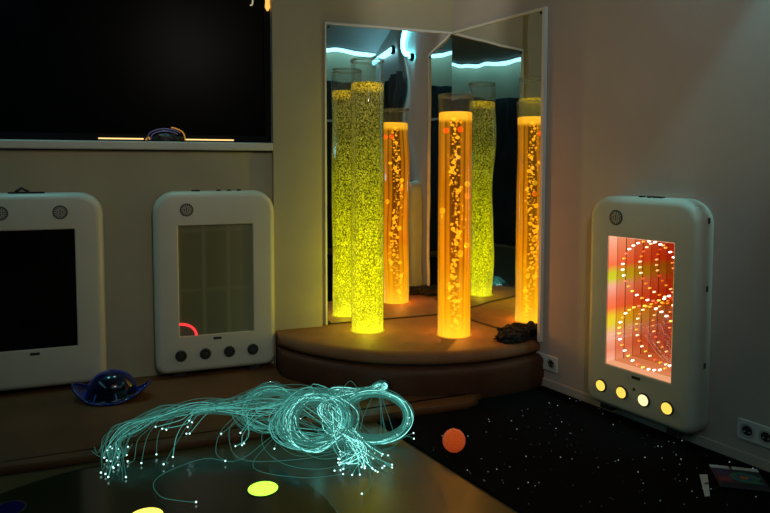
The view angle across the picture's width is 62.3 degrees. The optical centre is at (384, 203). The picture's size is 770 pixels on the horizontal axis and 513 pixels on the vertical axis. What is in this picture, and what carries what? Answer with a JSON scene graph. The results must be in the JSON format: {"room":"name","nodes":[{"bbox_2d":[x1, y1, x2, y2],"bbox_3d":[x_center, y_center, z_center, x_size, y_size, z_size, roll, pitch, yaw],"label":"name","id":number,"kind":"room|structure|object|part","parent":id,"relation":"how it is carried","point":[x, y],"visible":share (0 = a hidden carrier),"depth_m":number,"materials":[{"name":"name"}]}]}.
{"room":"sensory room","nodes":[
{"label":"sensory room","id":0,"kind":"room"},
{"bbox_2d":[0,0,452,390],"bbox_3d":[-1.735,-0.367,3.279,5.050,2.700,0.195,-1,4,-20],"label":"wall","id":1,"kind":"structure","parent":0,"point":[127,185],"depth_m":3.57,"materials":[{"name":"paint"}]},
{"bbox_2d":[0,0,272,150],"bbox_3d":[-1.670,-0.872,3.244,2.167,1.188,0.150,-1,4,-20],"label":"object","id":2,"kind":"structure","parent":1,"relation":"in","point":[74,74],"depth_m":3.39,"materials":[{"name":"black glass"}]},
{"bbox_2d":[98,138,143,140],"bbox_3d":[-1.390,-0.336,3.357,0.220,0.017,0.018,-1,4,-20],"label":"light bar","id":3,"kind":"object","parent":2,"relation":"attached to","point":[99,139],"visible":0.89,"depth_m":3.35,"materials":[{"name":"yellow plastic"}]},
{"bbox_3d":[-1.671,-0.301,3.277,2.166,0.043,0.150,-1,4,-20],"label":"sill","id":4,"kind":"part","parent":2,"relation":"part of","materials":[{"name":"paint"}]},
{"bbox_2d":[145,127,185,141],"bbox_3d":[-1.180,-0.370,3.422,0.206,0.078,0.054,-1,4,-20],"label":"cable bundle","id":5,"kind":"object","parent":2,"relation":"on","point":[164,137],"visible":0.98,"depth_m":3.41,"materials":[{"name":"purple plastic"}]},
{"bbox_2d":[186,139,233,141],"bbox_3d":[-0.965,-0.344,3.511,0.255,0.017,0.018,-1,4,-20],"label":"light bar","id":6,"kind":"object","parent":2,"relation":"attached to","point":[187,140],"visible":0.79,"depth_m":3.50,"materials":[{"name":"yellow plastic"}]},
{"bbox_2d":[265,0,269,10],"bbox_3d":[-0.660,-1.277,3.565,0.034,0.395,0.034,-1,4,-20],"label":"hanging lamp","id":7,"kind":"object","parent":2,"relation":"hanging from","point":[267,2],"visible":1,"depth_m":3.56,"materials":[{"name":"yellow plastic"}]},
{"bbox_2d":[324,22,451,324],"bbox_3d":[0.035,-0.171,3.866,0.823,1.767,0.021,-1,4,-20],"label":"wall mirror","id":8,"kind":"object","parent":1,"relation":"attached to","point":[416,68],"visible":0.77,"depth_m":3.87,"materials":[{"name":"mirror"}]},
{"bbox_2d":[0,385,541,512],"bbox_3d":[-0.291,1.150,1.360,6.800,0.100,5.250,-1,4,-20],"label":"floor","id":9,"kind":"structure","parent":0,"point":[418,483],"depth_m":2.41,"materials":[{"name":"brown wood"}]},
{"bbox_2d":[0,456,337,512],"bbox_3d":[-0.802,1.064,1.884,1.400,0.008,1.400,-1,4,-20],"label":"disc","id":10,"kind":"object","parent":9,"relation":"on","point":[217,486],"visible":1,"depth_m":2.30,"materials":[{"name":"grey plastic"}]},
{"bbox_2d":[0,363,479,475],"bbox_3d":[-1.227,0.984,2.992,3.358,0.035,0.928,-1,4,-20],"label":"bench","id":11,"kind":"object","parent":9,"relation":"on","point":[41,428],"visible":0.73,"depth_m":2.89,"materials":[{"name":"brown plastic"}]},
{"bbox_2d":[0,187,107,391],"bbox_3d":[-1.763,0.433,3.205,0.650,1.036,0.102,-1,4,-20],"label":"display","id":12,"kind":"object","parent":11,"relation":"on","point":[53,318],"visible":0.91,"depth_m":3.19,"materials":[{"name":"white plastic"}]},
{"bbox_2d":[0,206,7,220],"bbox_3d":[-1.870,0.050,3.094,0.070,0.070,0.006,-1,4,-20],"label":"speaker grille","id":13,"kind":"object","parent":12,"relation":"attached to","point":[3,209],"depth_m":3.10,"materials":[{"name":"grey plastic"}]},
{"bbox_2d":[52,205,67,218],"bbox_3d":[-1.624,0.045,3.183,0.070,0.070,0.006,-1,4,-20],"label":"speaker grille","id":14,"kind":"object","parent":12,"relation":"attached to","point":[58,211],"depth_m":3.18,"materials":[{"name":"grey plastic"}]},
{"bbox_2d":[71,369,150,405],"bbox_3d":[-1.343,0.888,3.129,0.376,0.137,0.232,0,3,-6],"label":"toy","id":15,"kind":"object","parent":11,"relation":"on","point":[111,387],"visible":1,"depth_m":3.06,"materials":[{"name":"blue plastic"}]},
{"bbox_2d":[152,189,274,377],"bbox_3d":[-0.929,0.429,3.502,0.642,1.011,0.112,-1,4,-20],"label":"display","id":16,"kind":"object","parent":11,"relation":"on","point":[213,250],"visible":1,"depth_m":3.46,"materials":[{"name":"white plastic"}]},
{"bbox_2d":[180,203,192,216],"bbox_3d":[-1.056,0.036,3.389,0.070,0.070,0.006,-1,4,-20],"label":"speaker grille","id":17,"kind":"object","parent":16,"relation":"attached to","point":[186,209],"depth_m":3.39,"materials":[{"name":"grey plastic"}]},
{"bbox_2d":[93,380,414,502],"bbox_3d":[-0.519,0.899,2.710,1.284,0.224,1.053,0,3,6],"label":"bundle","id":18,"kind":"object","parent":9,"relation":"on","point":[342,431],"visible":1,"depth_m":2.69,"materials":[{"name":"teal plastic"}]},
{"bbox_2d":[275,315,543,398],"bbox_3d":[0.117,0.853,3.521,1.311,0.237,0.837,-1,4,-20],"label":"platform","id":19,"kind":"object","parent":9,"relation":"on","point":[409,355],"visible":0.9,"depth_m":3.29,"materials":[{"name":"brown plastic"}]},
{"bbox_2d":[350,57,384,334],"bbox_3d":[-0.099,-0.037,3.603,0.196,1.531,0.196,2,4,29],"label":"tube","id":20,"kind":"object","parent":19,"relation":"on","point":[366,96],"visible":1,"depth_m":3.54,"materials":[{"name":"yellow plastic"}]},
{"bbox_2d":[275,315,539,364],"bbox_3d":[0.108,0.765,3.528,1.303,0.062,0.807,-1,4,-20],"label":"cushion","id":21,"kind":"object","parent":19,"relation":"on","point":[413,340],"depth_m":3.37,"materials":[{"name":"brown leather"}]},
{"bbox_2d":[436,93,472,338],"bbox_3d":[0.385,0.070,3.516,0.197,1.328,0.197,-1,4,-20],"label":"tube","id":22,"kind":"object","parent":19,"relation":"on","point":[455,127],"visible":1,"depth_m":3.45,"materials":[{"name":"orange plastic"}]},
{"bbox_2d":[494,324,530,343],"bbox_3d":[0.710,0.707,3.499,0.189,0.057,0.318,1,4,19],"label":"bundle","id":23,"kind":"object","parent":19,"relation":"on","point":[509,334],"visible":0.96,"depth_m":3.42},
{"bbox_2d":[377,385,769,512],"bbox_3d":[1.391,1.078,1.658,1.008,0.010,3.670,-2,4,-33],"label":"carpet","id":24,"kind":"object","parent":9,"relation":"on","point":[541,449],"visible":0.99,"depth_m":2.54,"materials":[{"name":"black carpet"}]},
{"bbox_2d":[442,428,465,452],"bbox_3d":[0.282,0.974,2.611,0.096,0.096,0.095,-1,4,-20],"label":"ball","id":25,"kind":"object","parent":24,"relation":"on","point":[454,441],"visible":1,"depth_m":2.58,"materials":[{"name":"orange plastic"}]},
{"bbox_2d":[588,195,713,436],"bbox_3d":[1.151,0.472,2.834,0.112,1.010,0.554,-2,4,-33],"label":"display","id":26,"kind":"object","parent":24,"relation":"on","point":[652,256],"visible":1,"depth_m":2.79,"materials":[{"name":"white plastic"}]},
{"bbox_2d":[609,210,622,224],"bbox_3d":[1.049,0.065,2.890,0.006,0.070,0.070,-2,4,-33],"label":"speaker grille","id":27,"kind":"object","parent":26,"relation":"attached to","point":[615,216],"depth_m":2.89,"materials":[{"name":"grey plastic"}]},
{"bbox_2d":[615,237,673,376],"bbox_3d":[1.174,0.453,2.849,0.003,0.597,0.330,-2,4,-33],"label":"lights","id":28,"kind":"object","parent":26,"relation":"on","point":[644,269],"depth_m":2.86},
{"bbox_2d":[699,474,709,496],"bbox_3d":[1.176,1.034,2.337,0.028,0.003,0.184,1,4,22],"label":"card","id":29,"kind":"object","parent":24,"relation":"on","point":[704,477],"visible":1,"depth_m":2.34,"materials":[{"name":"white paper"}]},
{"bbox_2d":[709,464,769,492],"bbox_3d":[1.324,1.027,2.380,0.168,0.007,0.172,1,3,14],"label":"leaflet","id":30,"kind":"object","parent":24,"relation":"on","point":[740,478],"visible":1,"depth_m":2.37,"materials":[{"name":"multicoloured paper"}]},
{"bbox_2d":[453,0,769,460],"bbox_3d":[1.908,-0.280,1.874,0.150,2.700,5.200,-2,4,-33],"label":"wall","id":31,"kind":"structure","parent":0,"point":[664,98],"depth_m":2.76,"materials":[{"name":"paint"}]},
{"bbox_2d":[452,6,547,341],"bbox_3d":[0.625,-0.159,3.684,0.024,1.767,0.776,-2,4,-33],"label":"wall mirror","id":32,"kind":"object","parent":31,"relation":"attached to","point":[502,62],"visible":0.76,"depth_m":3.59,"materials":[{"name":"mirror"}]},
{"bbox_2d":[536,351,557,372],"bbox_3d":[0.859,0.847,3.394,0.012,0.081,0.152,-2,4,-33],"label":"wall socket","id":33,"kind":"object","parent":31,"relation":"attached to","point":[550,363],"visible":0.79,"depth_m":3.37,"materials":[{"name":"plastic"}]},
{"bbox_2d":[541,377,769,471],"bbox_3d":[1.915,1.054,1.791,0.012,0.045,3.920,-2,4,-33],"label":"baseboard","id":34,"kind":"structure","parent":31,"relation":"attached to","point":[724,449],"depth_m":2.71,"materials":[{"name":"paint"}]},
{"bbox_2d":[737,417,769,448],"bbox_3d":[1.453,0.901,2.488,0.012,0.081,0.152,-2,4,-33],"label":"wall socket","id":35,"kind":"object","parent":31,"relation":"attached to","point":[753,432],"visible":1,"depth_m":2.49,"materials":[{"name":"plastic"}]}
]}

